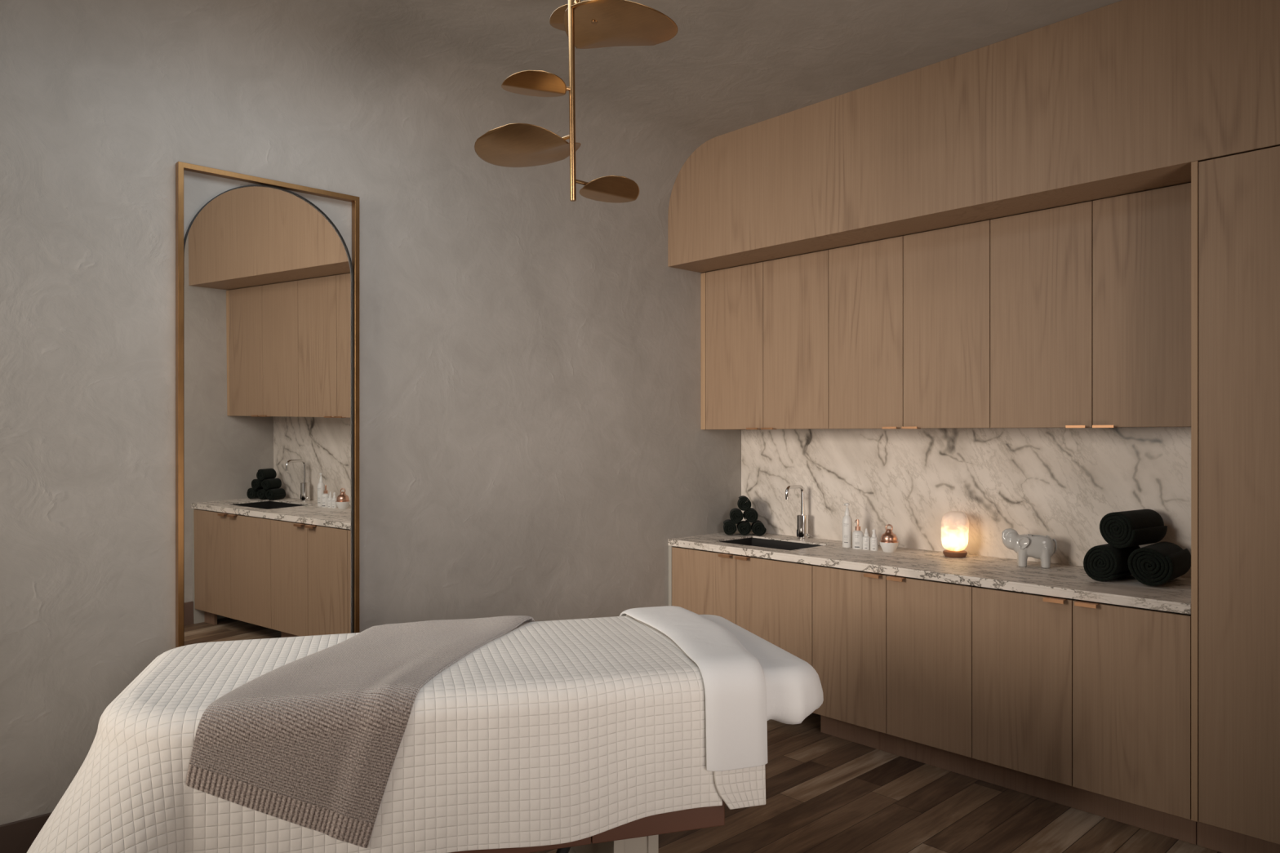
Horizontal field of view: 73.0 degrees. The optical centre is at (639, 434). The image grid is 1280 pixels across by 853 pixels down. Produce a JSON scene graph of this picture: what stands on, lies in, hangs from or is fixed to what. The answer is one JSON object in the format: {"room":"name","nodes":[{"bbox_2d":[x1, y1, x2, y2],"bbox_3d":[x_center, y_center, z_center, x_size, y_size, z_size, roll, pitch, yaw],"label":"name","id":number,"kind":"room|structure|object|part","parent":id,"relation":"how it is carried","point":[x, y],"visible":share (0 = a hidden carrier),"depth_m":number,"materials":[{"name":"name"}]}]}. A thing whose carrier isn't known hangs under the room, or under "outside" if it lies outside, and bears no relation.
{"room":"spa treatment room","nodes":[
{"label":"spa treatment room","id":0,"kind":"room"},
{"bbox_2d":[0,0,715,217],"bbox_3d":[-2.041,-1.397,2.542,6.378,0.362,0.362,0,0,-43],"label":"cove","id":1,"kind":"object","parent":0,"point":[326,67],"visible":1,"depth_m":3.43,"materials":[{"name":"paint"}]},
{"bbox_2d":[0,56,741,825],"bbox_3d":[-1.938,0.112,2.887,7.000,2.655,0.001,0,0,-43],"label":"wall","id":2,"kind":"structure","parent":0,"point":[532,442],"depth_m":3.63,"materials":[{"name":"paint"}]},
{"bbox_2d":[0,812,52,852],"bbox_3d":[-2.157,1.346,2.672,6.347,0.186,0.014,0,0,-43],"label":"baseboard","id":3,"kind":"structure","parent":2,"relation":"attached to","point":[16,837],"depth_m":2.80,"materials":[{"name":"brown wood"}]},
{"bbox_2d":[175,161,359,648],"bbox_3d":[-1.418,0.098,3.350,0.684,2.158,0.033,0,0,-43],"label":"wall mirror","id":4,"kind":"object","parent":2,"relation":"attached to","point":[267,285],"visible":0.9,"depth_m":3.32,"materials":[{"name":"mirror"}]},
{"bbox_2d":[700,272,705,429],"bbox_3d":[0.496,-0.483,5.139,0.360,0.907,0.035,0,0,-43],"label":"strip","id":5,"kind":"object","parent":2,"relation":"attached to","point":[702,275],"visible":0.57,"depth_m":5.01,"materials":[{"name":"brown wood"}]},
{"bbox_2d":[741,426,1191,577],"bbox_3d":[1.488,0.276,4.347,0.001,0.616,2.548,0,0,-43],"label":"backsplash","id":6,"kind":"structure","parent":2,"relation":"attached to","point":[1060,484],"depth_m":4.19,"materials":[{"name":"stone"}]},
{"bbox_2d":[328,0,1121,136],"bbox_3d":[0.065,-1.593,0.746,7.000,0.030,5.138,0,0,-43],"label":"ceiling","id":7,"kind":"structure","parent":0,"point":[729,65],"depth_m":3.47,"materials":[{"name":"paint"}]},
{"bbox_2d":[474,0,678,202],"bbox_3d":[-0.199,-1.140,2.692,0.543,0.874,0.556,0,0,-43],"label":"pendant lamp","id":8,"kind":"object","parent":7,"relation":"hanging from","point":[588,24],"visible":1,"depth_m":2.62,"materials":[{"name":"gold metal"}]},
{"bbox_3d":[-0.349,-0.896,2.705,0.332,0.038,0.333,0,0,37],"label":"lamp shade","id":9,"kind":"part","parent":8,"relation":"part of","materials":[{"name":"gold metal"}]},
{"bbox_3d":[-0.313,-1.029,2.557,0.192,0.020,0.190,0,0,-21],"label":"lamp shade","id":10,"kind":"part","parent":8,"relation":"part of","materials":[{"name":"gold metal"}]},
{"bbox_3d":[-0.196,-1.369,2.861,0.204,0.019,0.203,0,0,0],"label":"lamp shade","id":11,"kind":"part","parent":8,"relation":"part of","materials":[{"name":"gold metal"}]},
{"bbox_3d":[-0.231,-0.896,2.621,0.074,0.017,0.022,0,0,36],"label":"arm","id":12,"kind":"part","parent":8,"relation":"part of","materials":[{"name":"gold metal"}]},
{"bbox_3d":[-0.205,-1.131,2.600,0.027,0.855,0.018,0,0,2],"label":"stem","id":13,"kind":"part","parent":8,"relation":"part of","materials":[{"name":"gold metal"}]},
{"bbox_3d":[-0.165,-0.760,2.624,0.088,0.018,0.022,0,0,-32],"label":"arm","id":14,"kind":"part","parent":8,"relation":"part of","materials":[{"name":"gold metal"}]},
{"bbox_3d":[-0.166,-1.278,2.621,0.087,0.046,0.022,0,0,-32],"label":"arm","id":15,"kind":"part","parent":8,"relation":"part of","materials":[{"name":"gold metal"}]},
{"bbox_3d":[-0.095,-0.751,2.671,0.186,0.019,0.184,3,-11,-30],"label":"lamp shade","id":16,"kind":"part","parent":8,"relation":"part of","materials":[{"name":"gold metal"}]},
{"bbox_3d":[-0.061,-1.266,2.685,0.357,0.041,0.358,0,0,37],"label":"lamp shade","id":17,"kind":"part","parent":8,"relation":"part of","materials":[{"name":"gold metal"}]},
{"bbox_2d":[667,0,1279,273],"bbox_3d":[1.651,-1.260,3.710,0.630,0.637,3.700,0,0,-43],"label":"bulkhead","id":18,"kind":"object","parent":7,"relation":"attached to","point":[1119,98],"visible":0.96,"depth_m":3.48,"materials":[{"name":"brown wood"}]},
{"bbox_2d":[531,712,1221,852],"bbox_3d":[-0.066,1.464,0.886,7.000,0.050,5.520,0,0,-43],"label":"floor","id":19,"kind":"structure","parent":0,"point":[825,793],"depth_m":3.28,"materials":[{"name":"brown wood"}]},
{"bbox_2d":[450,800,724,852],"bbox_3d":[-0.475,1.063,2.569,1.720,0.749,0.750,0,0,-17],"label":"massage table","id":20,"kind":"object","parent":19,"relation":"on","point":[641,835],"visible":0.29,"depth_m":2.35,"materials":[{"name":"brown wood"}]},
{"bbox_3d":[-0.729,0.965,2.493,1.028,0.232,0.750,0,0,-17],"label":"panel","id":21,"kind":"part","parent":20,"relation":"part of","materials":[{"name":"brown"}]},
{"bbox_3d":[-0.054,0.965,2.696,0.378,0.232,0.750,0,0,-17],"label":"panel","id":22,"kind":"part","parent":20,"relation":"part of","materials":[{"name":"brown"}]},
{"bbox_2d":[699,614,823,724],"bbox_3d":[-0.462,0.736,2.573,1.886,0.168,0.849,0,0,-17],"label":"pillow","id":23,"kind":"object","parent":20,"relation":"on","point":[794,691],"visible":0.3,"depth_m":2.44,"materials":[{"name":"white fabric"}]},
{"bbox_2d":[26,615,722,852],"bbox_3d":[-0.759,0.967,2.466,1.805,0.664,1.173,0,0,-17],"label":"quilted coverlet","id":24,"kind":"object","parent":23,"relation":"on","point":[551,732],"visible":0.73,"depth_m":2.18,"materials":[{"name":"white fabric"}]},
{"bbox_2d":[185,615,535,848],"bbox_3d":[-0.697,0.801,2.536,0.517,0.370,1.308,0,0,18],"label":"throw blanket","id":25,"kind":"object","parent":24,"relation":"on","point":[313,742],"visible":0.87,"depth_m":2.06,"materials":[{"name":"beige fabric"}]},
{"bbox_2d":[626,614,765,809],"bbox_3d":[0.167,0.815,2.761,0.223,0.384,0.887,0,0,-17],"label":"quilt","id":26,"kind":"object","parent":24,"relation":"on","point":[743,788],"visible":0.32,"depth_m":2.33,"materials":[{"name":"white fabric"}]},
{"bbox_2d":[619,605,767,771],"bbox_3d":[0.159,0.754,2.761,0.252,0.288,0.910,0,0,-17],"label":"sheet","id":27,"kind":"object","parent":26,"relation":"on","point":[734,679],"visible":0.81,"depth_m":2.35,"materials":[{"name":"white fabric"}]},
{"bbox_2d":[668,545,708,605],"bbox_3d":[0.396,1.029,5.051,0.626,0.816,0.025,0,0,-43],"label":"end panel","id":28,"kind":"object","parent":19,"relation":"on","point":[669,547],"visible":0.14,"depth_m":4.84,"materials":[{"name":"beige"}]},
{"bbox_2d":[671,546,812,666],"bbox_3d":[0.717,0.977,4.683,0.661,0.704,0.942,0,0,-43],"label":"base cabinet","id":29,"kind":"object","parent":19,"relation":"on","point":[771,600],"visible":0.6,"depth_m":4.40,"materials":[{"name":"brown wood"}]},
{"bbox_3d":[0.344,0.978,4.660,0.019,0.702,0.467,0,0,-43],"label":"door","id":30,"kind":"part","parent":29,"relation":"part of","materials":[{"name":"brown wood"}]},
{"bbox_3d":[0.448,0.631,4.514,0.037,0.014,0.075,0,0,-43],"label":"handle","id":31,"kind":"part","parent":29,"relation":"part of","materials":[{"name":"orange metal"}]},
{"bbox_3d":[0.526,0.631,4.430,0.037,0.014,0.075,0,0,-43],"label":"handle","id":32,"kind":"part","parent":29,"relation":"part of","materials":[{"name":"orange metal"}]},
{"bbox_3d":[0.667,0.978,4.315,0.019,0.702,0.472,0,0,-43],"label":"door","id":33,"kind":"part","parent":29,"relation":"part of","materials":[{"name":"brown wood"}]},
{"bbox_2d":[667,530,1191,614],"bbox_3d":[1.258,0.602,4.131,0.632,0.036,2.550,0,0,-43],"label":"countertop","id":34,"kind":"structure","parent":29,"relation":"on","point":[1060,580],"depth_m":3.76,"materials":[{"name":"stone"}]},
{"bbox_2d":[723,519,737,535],"bbox_3d":[0.524,0.539,5.045,0.076,0.080,0.128,0,0,4],"label":"rolled towel","id":35,"kind":"object","parent":34,"relation":"on","point":[729,527],"visible":0.98,"depth_m":4.99,"materials":[{"name":"black fabric"}]},
{"bbox_2d":[729,508,743,524],"bbox_3d":[0.562,0.474,5.042,0.078,0.082,0.128,0,0,4],"label":"rolled towel","id":36,"kind":"object","parent":35,"relation":"on","point":[736,515],"visible":1,"depth_m":4.99,"materials":[{"name":"black fabric"}]},
{"bbox_2d":[737,520,751,535],"bbox_3d":[0.607,0.542,5.051,0.080,0.081,0.128,0,0,4],"label":"rolled towel","id":37,"kind":"object","parent":34,"relation":"on","point":[744,527],"visible":1,"depth_m":4.99,"materials":[{"name":"black fabric"}]},
{"bbox_2d":[751,520,766,535],"bbox_3d":[0.691,0.543,5.040,0.083,0.078,0.128,0,0,4],"label":"rolled towel","id":38,"kind":"object","parent":34,"relation":"on","point":[757,527],"visible":1,"depth_m":4.98,"materials":[{"name":"black fabric"}]},
{"bbox_2d":[742,507,758,522],"bbox_3d":[0.644,0.470,5.048,0.082,0.077,0.128,0,0,3],"label":"rolled towel","id":39,"kind":"object","parent":38,"relation":"on","point":[751,515],"visible":1,"depth_m":4.99,"materials":[{"name":"black fabric"}]},
{"bbox_2d":[737,495,751,511],"bbox_3d":[0.608,0.399,5.045,0.076,0.080,0.128,0,0,4],"label":"rolled towel","id":40,"kind":"object","parent":39,"relation":"on","point":[744,504],"visible":1,"depth_m":4.99,"materials":[{"name":"black fabric"}]},
{"bbox_2d":[708,537,823,566],"bbox_3d":[0.701,0.699,4.680,0.368,0.209,0.557,0,0,-43],"label":"sink","id":41,"kind":"object","parent":34,"relation":"in","point":[785,545],"visible":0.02,"depth_m":4.87,"materials":[{"name":"black"}]},
{"bbox_2d":[785,484,812,539],"bbox_3d":[0.868,0.432,4.826,0.177,0.304,0.098,0,0,-21],"label":"faucet","id":42,"kind":"object","parent":34,"relation":"on","point":[802,518],"visible":1,"depth_m":4.83,"materials":[{"name":"silver metal"}]},
{"bbox_3d":[0.861,0.365,4.811,0.164,0.170,0.020,0,0,-43],"label":"spout","id":43,"kind":"part","parent":42,"relation":"part of","materials":[{"name":"silver metal"}]},
{"bbox_2d":[842,502,852,547],"bbox_3d":[1.077,0.469,4.498,0.051,0.229,0.052,0,0,29],"label":"pump bottle","id":44,"kind":"object","parent":34,"relation":"on","point":[846,520],"visible":1,"depth_m":4.48,"materials":[{"name":"white plastic"}]},
{"bbox_2d":[852,519,863,549],"bbox_3d":[1.116,0.509,4.433,0.056,0.150,0.056,0,0,-43],"label":"pump bottle","id":45,"kind":"object","parent":34,"relation":"on","point":[857,535],"visible":1,"depth_m":4.41,"materials":[{"name":"white plastic"}]},
{"bbox_2d":[862,528,870,550],"bbox_3d":[1.151,0.529,4.402,0.039,0.109,0.039,0,0,-43],"label":"dropper bottle","id":46,"kind":"object","parent":34,"relation":"on","point":[866,539],"visible":1,"depth_m":4.39,"materials":[{"name":"white plastic"}]},
{"bbox_2d":[870,528,878,551],"bbox_3d":[1.183,0.531,4.371,0.039,0.106,0.039,0,0,-43],"label":"spray bottle","id":47,"kind":"object","parent":34,"relation":"on","point":[873,540],"visible":1,"depth_m":4.36,"materials":[{"name":"white plastic"}]},
{"bbox_2d":[879,524,898,552],"bbox_3d":[1.242,0.515,4.317,0.092,0.138,0.092,0,0,16],"label":"bottle","id":48,"kind":"object","parent":34,"relation":"on","point":[889,543],"visible":1,"depth_m":4.29,"materials":[{"name":"white ceramic"}]},
{"bbox_3d":[1.242,0.465,4.317,0.037,0.037,0.007,0,0,16],"label":"ring handle","id":49,"kind":"part","parent":48,"relation":"part of","materials":[{"name":"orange metal"}]},
{"bbox_2d":[941,511,968,558],"bbox_3d":[1.509,0.474,4.147,0.122,0.219,0.116,0,0,24],"label":"salt lamp","id":50,"kind":"object","parent":34,"relation":"on","point":[954,524],"visible":1,"depth_m":4.10,"materials":[{"name":"white"}]},
{"bbox_2d":[1000,528,1057,568],"bbox_3d":[1.726,0.501,3.841,0.227,0.165,0.117,0,0,21],"label":"elephant figurine","id":51,"kind":"object","parent":34,"relation":"on","point":[1025,545],"visible":1,"depth_m":3.80,"materials":[{"name":"grey ceramic"}]},
{"bbox_2d":[1083,543,1140,581],"bbox_3d":[1.930,0.512,3.524,0.278,0.142,0.129,0,0,-39],"label":"rolled towel","id":52,"kind":"object","parent":34,"relation":"on","point":[1104,562],"visible":0.89,"depth_m":3.44,"materials":[{"name":"black fabric"}]},
{"bbox_2d":[1099,509,1167,548],"bbox_3d":[1.997,0.378,3.503,0.288,0.140,0.139,0,0,-35],"label":"rolled towel","id":53,"kind":"object","parent":52,"relation":"on","point":[1124,529],"visible":1,"depth_m":3.44,"materials":[{"name":"black fabric"}]},
{"bbox_2d":[1128,542,1191,586],"bbox_3d":[2.050,0.507,3.410,0.155,0.144,0.288,0,0,45],"label":"rolled towel","id":54,"kind":"object","parent":34,"relation":"on","point":[1159,563],"visible":1,"depth_m":3.33,"materials":[{"name":"black fabric"}]},
{"bbox_2d":[812,565,983,757],"bbox_3d":[1.310,0.977,4.049,0.661,0.704,0.789,0,0,-43],"label":"base cabinet","id":55,"kind":"object","parent":19,"relation":"on","point":[892,655],"visible":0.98,"depth_m":3.81,"materials":[{"name":"brown wood"}]},
{"bbox_3d":[0.965,0.978,3.996,0.019,0.702,0.395,0,0,-43],"label":"door","id":56,"kind":"part","parent":55,"relation":"part of","materials":[{"name":"brown wood"}]},
{"bbox_3d":[1.044,0.631,3.876,0.037,0.014,0.075,0,0,-43],"label":"handle","id":57,"kind":"part","parent":55,"relation":"part of","materials":[{"name":"orange metal"}]},
{"bbox_3d":[1.123,0.631,3.792,0.037,0.014,0.075,0,0,-43],"label":"handle","id":58,"kind":"part","parent":55,"relation":"part of","materials":[{"name":"orange metal"}]},
{"bbox_3d":[1.235,0.978,3.707,0.019,0.702,0.391,0,0,-43],"label":"door","id":59,"kind":"part","parent":55,"relation":"part of","materials":[{"name":"brown wood"}]},
{"bbox_2d":[820,715,1196,844],"bbox_3d":[1.615,1.383,3.799,0.558,0.109,1.574,0,0,-43],"label":"toe kick","id":60,"kind":"structure","parent":19,"relation":"on","point":[1166,824],"depth_m":3.47,"materials":[{"name":"brown wood"}]},
{"bbox_2d":[972,586,1191,819],"bbox_3d":[1.848,0.977,3.473,0.661,0.704,0.781,0,0,-43],"label":"base cabinet","id":61,"kind":"object","parent":19,"relation":"on","point":[1091,696],"visible":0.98,"depth_m":3.23,"materials":[{"name":"brown wood"}]},
{"bbox_3d":[1.505,0.978,3.419,0.019,0.702,0.391,0,0,-43],"label":"door","id":62,"kind":"part","parent":61,"relation":"part of","materials":[{"name":"brown wood"}]},
{"bbox_3d":[1.582,0.631,3.301,0.037,0.014,0.075,0,0,-43],"label":"handle","id":63,"kind":"part","parent":61,"relation":"part of","materials":[{"name":"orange metal"}]},
{"bbox_3d":[1.661,0.631,3.217,0.037,0.014,0.075,0,0,-43],"label":"handle","id":64,"kind":"part","parent":61,"relation":"part of","materials":[{"name":"orange metal"}]},
{"bbox_3d":[1.772,0.978,3.133,0.019,0.702,0.387,0,0,-43],"label":"door","id":65,"kind":"part","parent":61,"relation":"part of","materials":[{"name":"brown wood"}]},
{"bbox_2d":[1191,146,1279,852],"bbox_3d":[2.521,0.249,2.779,0.628,2.378,1.147,0,0,-43],"label":"tall cabinet","id":66,"kind":"object","parent":19,"relation":"on","point":[1235,199],"visible":1,"depth_m":2.90,"materials":[{"name":"brown wood"}]},
{"bbox_3d":[2.135,0.195,3.191,0.628,2.269,0.020,0,0,-43],"label":"panel","id":67,"kind":"part","parent":66,"relation":"part of","materials":[{"name":"brown wood"}]},
{"bbox_3d":[2.504,-0.069,3.276,0.020,3.017,5.500,0,0,-43],"label":"wall","id":68,"kind":"structure","parent":0,"visible":0},
{"bbox_2d":[705,249,828,429],"bbox_3d":[0.786,-0.482,4.805,0.394,0.910,0.841,0,0,-43],"label":"upper cabinet","id":69,"kind":"object","parent":68,"relation":"attached to","point":[766,322],"visible":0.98,"depth_m":4.66,"materials":[{"name":"brown wood"}]},
{"bbox_3d":[0.529,-0.483,4.853,0.019,0.907,0.420,0,0,-43],"label":"door","id":70,"kind":"part","parent":69,"relation":"part of","materials":[{"name":"brown wood"}]},
{"bbox_3d":[0.691,-0.033,4.645,0.037,0.010,0.078,0,0,-43],"label":"handle","id":71,"kind":"part","parent":69,"relation":"part of","materials":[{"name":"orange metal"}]},
{"bbox_3d":[0.817,-0.483,4.545,0.019,0.907,0.418,0,0,-43],"label":"door","id":72,"kind":"part","parent":69,"relation":"part of","materials":[{"name":"brown wood"}]},
{"bbox_2d":[828,220,990,428],"bbox_3d":[1.359,-0.482,4.191,0.394,0.910,0.833,0,0,-43],"label":"upper cabinet","id":73,"kind":"object","parent":68,"relation":"attached to","point":[909,315],"visible":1,"depth_m":4.05,"materials":[{"name":"brown wood"}]},
{"bbox_3d":[1.103,-0.483,4.239,0.019,0.907,0.414,0,0,-43],"label":"door","id":74,"kind":"part","parent":73,"relation":"part of","materials":[{"name":"brown wood"}]},
{"bbox_3d":[1.193,-0.033,4.108,0.037,0.010,0.075,0,0,-43],"label":"handle","id":75,"kind":"part","parent":73,"relation":"part of","materials":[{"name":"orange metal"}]},
{"bbox_3d":[1.263,-0.033,4.033,0.037,0.010,0.078,0,0,-43],"label":"handle","id":76,"kind":"part","parent":73,"relation":"part of","materials":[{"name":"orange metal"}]},
{"bbox_3d":[1.389,-0.483,3.933,0.019,0.907,0.416,0,0,-43],"label":"door","id":77,"kind":"part","parent":73,"relation":"part of","materials":[{"name":"brown wood"}]},
{"bbox_2d":[990,182,1191,427],"bbox_3d":[1.929,-0.482,3.582,0.394,0.910,0.829,0,0,-43],"label":"upper cabinet","id":78,"kind":"object","parent":68,"relation":"attached to","point":[1091,301],"visible":0.84,"depth_m":3.46,"materials":[{"name":"brown wood"}]},
{"bbox_3d":[1.675,-0.483,3.627,0.019,0.907,0.416,0,0,-43],"label":"door","id":79,"kind":"part","parent":78,"relation":"part of","materials":[{"name":"brown wood"}]},
{"bbox_3d":[1.765,-0.033,3.496,0.037,0.010,0.075,0,0,-43],"label":"handle","id":80,"kind":"part","parent":78,"relation":"part of","materials":[{"name":"orange metal"}]},
{"bbox_3d":[1.836,-0.033,3.421,0.037,0.010,0.078,0,0,-43],"label":"handle","id":81,"kind":"part","parent":78,"relation":"part of","materials":[{"name":"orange metal"}]},
{"bbox_3d":[1.960,-0.483,3.324,0.019,0.907,0.410,0,0,-43],"label":"door","id":82,"kind":"part","parent":78,"relation":"part of","materials":[{"name":"brown wood"}]}
]}

